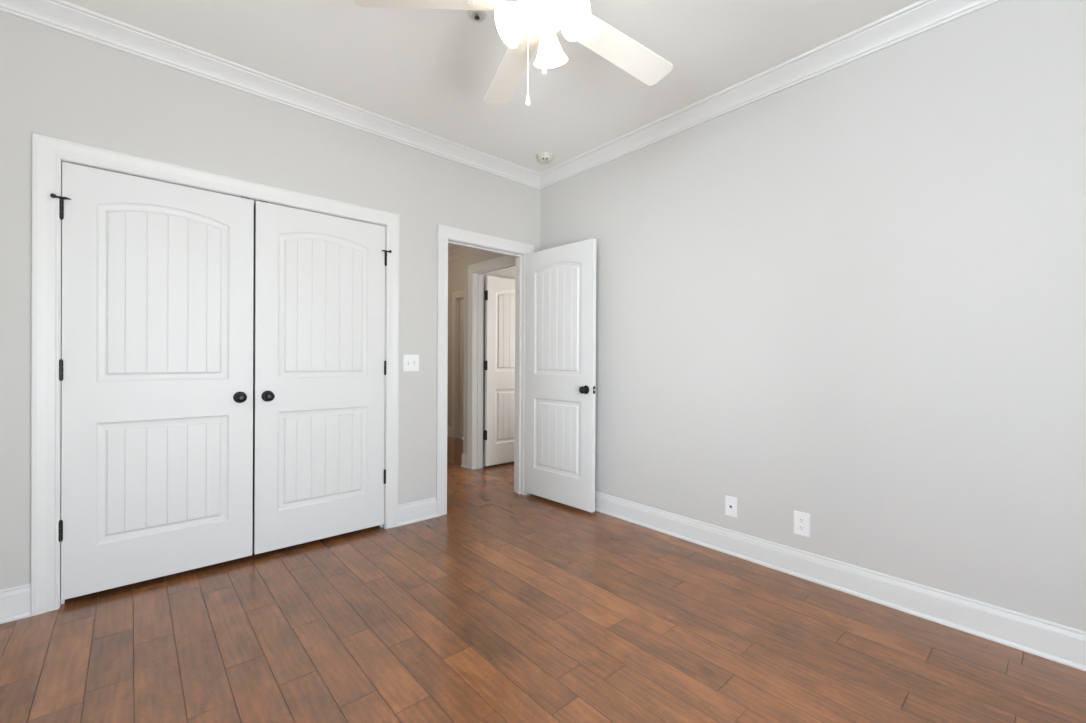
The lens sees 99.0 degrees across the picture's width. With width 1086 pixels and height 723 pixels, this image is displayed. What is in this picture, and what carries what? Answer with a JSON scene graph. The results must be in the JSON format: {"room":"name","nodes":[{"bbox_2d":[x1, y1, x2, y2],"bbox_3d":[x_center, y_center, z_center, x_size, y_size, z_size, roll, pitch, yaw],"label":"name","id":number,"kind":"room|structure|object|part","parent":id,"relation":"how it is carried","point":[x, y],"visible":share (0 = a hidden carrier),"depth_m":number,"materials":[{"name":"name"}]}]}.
{"room":"empty bedroom","nodes":[
{"label":"empty bedroom","id":0,"kind":"room"},
{"bbox_2d":[0,11,539,589],"bbox_3d":[-1.406,-0.238,2.955,3.574,2.760,0.125,0,0,-42],"label":"wall","id":1,"kind":"structure","parent":0,"point":[54,83],"depth_m":2.47,"materials":[{"name":"paint"}]},
{"bbox_2d":[0,583,30,623],"bbox_3d":[-2.451,1.068,1.938,0.418,0.142,0.020,0,0,-42],"label":"baseboard","id":2,"kind":"structure","parent":1,"relation":"attached to","point":[15,602],"depth_m":2.04,"materials":[{"name":"white paint"}]},
{"bbox_2d":[50,162,253,599],"bbox_3d":[-1.948,0.090,2.377,0.798,2.037,0.096,0,0,-42],"label":"door","id":3,"kind":"structure","parent":1,"relation":"in","point":[156,363],"depth_m":2.36,"materials":[{"name":"white paint"}]},
{"bbox_3d":[-1.686,0.201,2.587,0.065,0.065,0.060,0,0,-42],"label":"knob","id":4,"kind":"part","parent":3,"relation":"part of","materials":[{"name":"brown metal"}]},
{"bbox_2d":[31,133,399,615],"bbox_3d":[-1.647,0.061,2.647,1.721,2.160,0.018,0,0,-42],"label":"trim","id":5,"kind":"structure","parent":1,"relation":"attached to","point":[47,152],"depth_m":2.12,"materials":[{"name":"white paint"}]},
{"bbox_2d":[0,0,539,188],"bbox_3d":[-1.282,-1.569,2.913,3.449,0.098,0.088,0,0,-42],"label":"trim","id":6,"kind":"structure","parent":1,"relation":"attached to","point":[60,15],"depth_m":2.56,"materials":[{"name":"white paint"}]},
{"bbox_2d":[253,200,391,553],"bbox_3d":[-1.344,0.092,2.914,0.798,2.037,0.096,0,0,-42],"label":"door","id":7,"kind":"structure","parent":1,"relation":"in","point":[320,364],"depth_m":2.88,"materials":[{"name":"white paint"}]},
{"bbox_3d":[-1.584,0.202,2.678,0.065,0.065,0.060,0,0,-42],"label":"knob","id":8,"kind":"part","parent":7,"relation":"part of","materials":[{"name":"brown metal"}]},
{"bbox_2d":[403,355,418,370],"bbox_3d":[-0.931,0.010,3.283,0.117,0.117,0.017,0,0,-42],"label":"light switch","id":9,"kind":"object","parent":1,"relation":"attached to","point":[410,362],"visible":1,"depth_m":3.28,"materials":[{"name":"white plastic"}]},
{"bbox_2d":[398,497,436,525],"bbox_3d":[-0.897,1.073,3.320,0.298,0.142,0.020,0,0,-42],"label":"baseboard","id":10,"kind":"structure","parent":1,"relation":"attached to","point":[425,509],"depth_m":3.32,"materials":[{"name":"white paint"}]},
{"bbox_2d":[436,224,533,516],"bbox_3d":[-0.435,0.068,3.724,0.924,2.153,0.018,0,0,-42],"label":"trim","id":11,"kind":"structure","parent":1,"relation":"attached to","point":[444,233],"depth_m":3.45,"materials":[{"name":"white paint"}]},
{"bbox_2d":[525,238,595,512],"bbox_3d":[0.120,0.102,3.712,0.156,2.032,0.768,0,0,-44],"label":"door","id":12,"kind":"structure","parent":1,"relation":"in","point":[560,329],"depth_m":3.66,"materials":[{"name":"white paint"}]},
{"bbox_3d":[0.301,0.211,3.456,0.060,0.065,0.065,0,0,-44],"label":"knob","id":13,"kind":"part","parent":12,"relation":"part of","materials":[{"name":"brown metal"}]},
{"bbox_2d":[447,256,463,426],"bbox_3d":[-1.312,-0.248,7.004,0.125,2.760,3.785,0,0,-42],"label":"wall","id":14,"kind":"structure","parent":0,"point":[455,266],"depth_m":6.99,"materials":[{"name":"paint"}]},
{"bbox_2d":[447,426,451,436],"bbox_3d":[-1.999,1.055,7.662,0.020,0.142,1.904,0,0,-42],"label":"baseboard","id":15,"kind":"structure","parent":14,"relation":"attached to","point":[449,429],"depth_m":7.00,"materials":[{"name":"white paint"}]},
{"bbox_2d":[448,247,463,260],"bbox_3d":[-1.423,-1.580,6.973,0.088,0.098,3.670,0,0,-42],"label":"trim","id":16,"kind":"structure","parent":14,"relation":"attached to","point":[457,253],"depth_m":6.81,"materials":[{"name":"white paint"}]},
{"bbox_2d":[451,290,463,437],"bbox_3d":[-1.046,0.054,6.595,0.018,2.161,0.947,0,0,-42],"label":"trim","id":17,"kind":"structure","parent":14,"relation":"attached to","point":[458,294],"depth_m":6.90,"materials":[{"name":"white paint"}]},
{"bbox_2d":[459,299,463,436],"bbox_3d":[-1.005,0.098,6.630,0.096,2.032,0.762,0,0,-42],"label":"door","id":18,"kind":"structure","parent":14,"relation":"in","point":[461,355],"depth_m":6.88,"materials":[{"name":"white paint"}]},
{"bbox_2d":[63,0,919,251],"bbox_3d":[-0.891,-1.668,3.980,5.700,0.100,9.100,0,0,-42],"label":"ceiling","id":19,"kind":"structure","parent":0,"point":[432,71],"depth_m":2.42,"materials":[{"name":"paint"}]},
{"bbox_2d":[468,10,485,21],"bbox_3d":[-0.306,-1.601,2.149,0.084,0.018,0.084,0,0,-42],"label":"sprinkler head","id":20,"kind":"object","parent":19,"relation":"attached to","point":[475,15],"visible":0.99,"depth_m":2.14},
{"bbox_2d":[353,0,672,105],"bbox_3d":[0.043,-1.250,1.638,1.249,0.715,1.289,0,0,-42],"label":"ceiling fan","id":21,"kind":"object","parent":19,"relation":"hanging from","point":[544,19],"visible":1,"depth_m":1.69,"materials":[{"name":"white plastic"}]},
{"bbox_3d":[-0.404,-1.251,1.599,0.510,0.033,0.130,0,0,-3],"label":"blade","id":22,"kind":"part","parent":21,"relation":"part of","materials":[{"name":"white wood"}]},
{"bbox_3d":[-0.109,-1.144,1.583,0.122,0.122,0.122,0,0,-42],"label":"lamp shade","id":23,"kind":"part","parent":21,"relation":"part of","materials":[{"name":"white glass"}]},
{"bbox_3d":[-0.138,-1.251,2.001,0.130,0.033,0.510,0,0,-21],"label":"blade","id":24,"kind":"part","parent":21,"relation":"part of","materials":[{"name":"white wood"}]},
{"bbox_3d":[-0.086,-1.165,1.588,0.058,0.055,0.044,0,0,-42],"label":"bulb","id":25,"kind":"part","parent":21,"relation":"part of","materials":[{"name":"white glass"}]},
{"bbox_3d":[-0.053,-0.913,1.618,0.017,0.041,0.017,0,0,-42],"label":"chain pull","id":26,"kind":"part","parent":21,"relation":"part of","materials":[{"name":"white plastic"}]},
{"bbox_3d":[-0.047,-1.063,1.617,0.014,0.261,0.004,0,0,-3],"label":"pull chain","id":27,"kind":"part","parent":21,"relation":"part of","materials":[{"name":"white metal"}]},
{"bbox_3d":[0.005,-1.101,1.567,0.004,0.185,0.014,0,0,-3],"label":"pull chain","id":28,"kind":"part","parent":21,"relation":"part of","materials":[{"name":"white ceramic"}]},
{"bbox_3d":[0.005,-0.989,1.562,0.017,0.041,0.017,0,0,-42],"label":"chain pull","id":29,"kind":"part","parent":21,"relation":"part of","materials":[{"name":"white plastic"}]},
{"bbox_3d":[0.024,-1.144,1.741,0.122,0.122,0.119,0,0,-42],"label":"lamp shade","id":30,"kind":"part","parent":21,"relation":"part of","materials":[{"name":"white glass"}]},
{"bbox_3d":[0.078,-1.164,1.556,0.044,0.055,0.060,0,0,-42],"label":"bulb","id":31,"kind":"part","parent":21,"relation":"part of","materials":[{"name":"white glass"}]},
{"bbox_3d":[0.095,-1.143,1.544,0.127,0.122,0.120,0,0,-42],"label":"lamp shade","id":32,"kind":"part","parent":21,"relation":"part of","materials":[{"name":"white glass"}]},
{"bbox_3d":[0.327,-1.248,1.872,0.510,0.033,0.130,0,0,-39],"label":"blade","id":33,"kind":"part","parent":21,"relation":"part of","materials":[{"name":"white wood"}]},
{"bbox_2d":[536,152,553,163],"bbox_3d":[0.017,-1.587,3.636,0.140,0.051,0.140,0,0,-42],"label":"smoke detector","id":34,"kind":"object","parent":19,"relation":"attached to","point":[543,157],"visible":1,"depth_m":3.60,"materials":[{"name":"white plastic"}]},
{"bbox_2d":[0,436,1085,722],"bbox_3d":[-0.840,1.192,3.945,6.007,0.100,9.400,0,0,-42],"label":"floor","id":35,"kind":"structure","parent":0,"point":[505,605],"depth_m":1.91,"materials":[{"name":"brown wood"}]},
{"bbox_2d":[463,0,1085,631],"bbox_3d":[1.244,-0.225,3.349,0.911,2.760,5.305,0,0,-42],"label":"wall","id":36,"kind":"structure","parent":0,"point":[851,297],"depth_m":2.25,"materials":[{"name":"paint"}]},
{"bbox_2d":[461,453,466,467],"bbox_3d":[-0.847,1.068,4.996,0.020,0.142,0.119,0,0,-42],"label":"baseboard","id":37,"kind":"structure","parent":36,"relation":"attached to","point":[464,456],"depth_m":4.99,"materials":[{"name":"white paint"}]},
{"bbox_2d":[467,255,514,469],"bbox_3d":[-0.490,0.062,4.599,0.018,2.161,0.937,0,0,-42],"label":"trim","id":38,"kind":"structure","parent":36,"relation":"attached to","point":[504,260],"depth_m":4.90,"materials":[{"name":"white paint"}]},
{"bbox_2d":[484,276,514,465],"bbox_3d":[-0.309,0.101,5.179,0.775,2.032,0.096,0,0,-42],"label":"door","id":39,"kind":"structure","parent":36,"relation":"in","point":[499,363],"depth_m":5.06,"materials":[{"name":"white paint"}]},
{"bbox_2d":[725,496,736,517],"bbox_3d":[1.126,0.871,2.781,0.015,0.117,0.071,0,0,-42],"label":"outlet","id":40,"kind":"object","parent":36,"relation":"attached to","point":[730,502],"visible":1,"depth_m":2.78,"materials":[{"name":"white plastic"}]},
{"bbox_2d":[540,0,1000,189],"bbox_3d":[1.251,-1.554,2.594,0.088,0.098,3.931,0,0,-42],"label":"trim","id":41,"kind":"structure","parent":36,"relation":"attached to","point":[919,17],"depth_m":2.52,"materials":[{"name":"white paint"}]},
{"bbox_2d":[794,510,809,536],"bbox_3d":[1.390,0.872,2.490,0.008,0.124,0.080,0,0,-42],"label":"power outlet","id":42,"kind":"object","parent":36,"relation":"attached to","point":[801,520],"visible":1,"depth_m":2.49,"materials":[{"name":"white plastic"}]},
{"bbox_2d":[798,517,804,522],"bbox_3d":[1.388,0.852,2.488,0.002,0.026,0.034,0,0,-42],"label":"receptacle","id":43,"kind":"object","parent":42,"relation":"attached to","point":[800,519],"depth_m":2.49,"materials":[{"name":"white plastic"}]},
{"bbox_2d":[595,491,1085,671],"bbox_3d":[1.262,1.086,2.623,0.020,0.142,3.931,0,0,-42],"label":"baseboard","id":44,"kind":"structure","parent":36,"relation":"attached to","point":[1059,643],"depth_m":2.22,"materials":[{"name":"white paint"}]}
]}

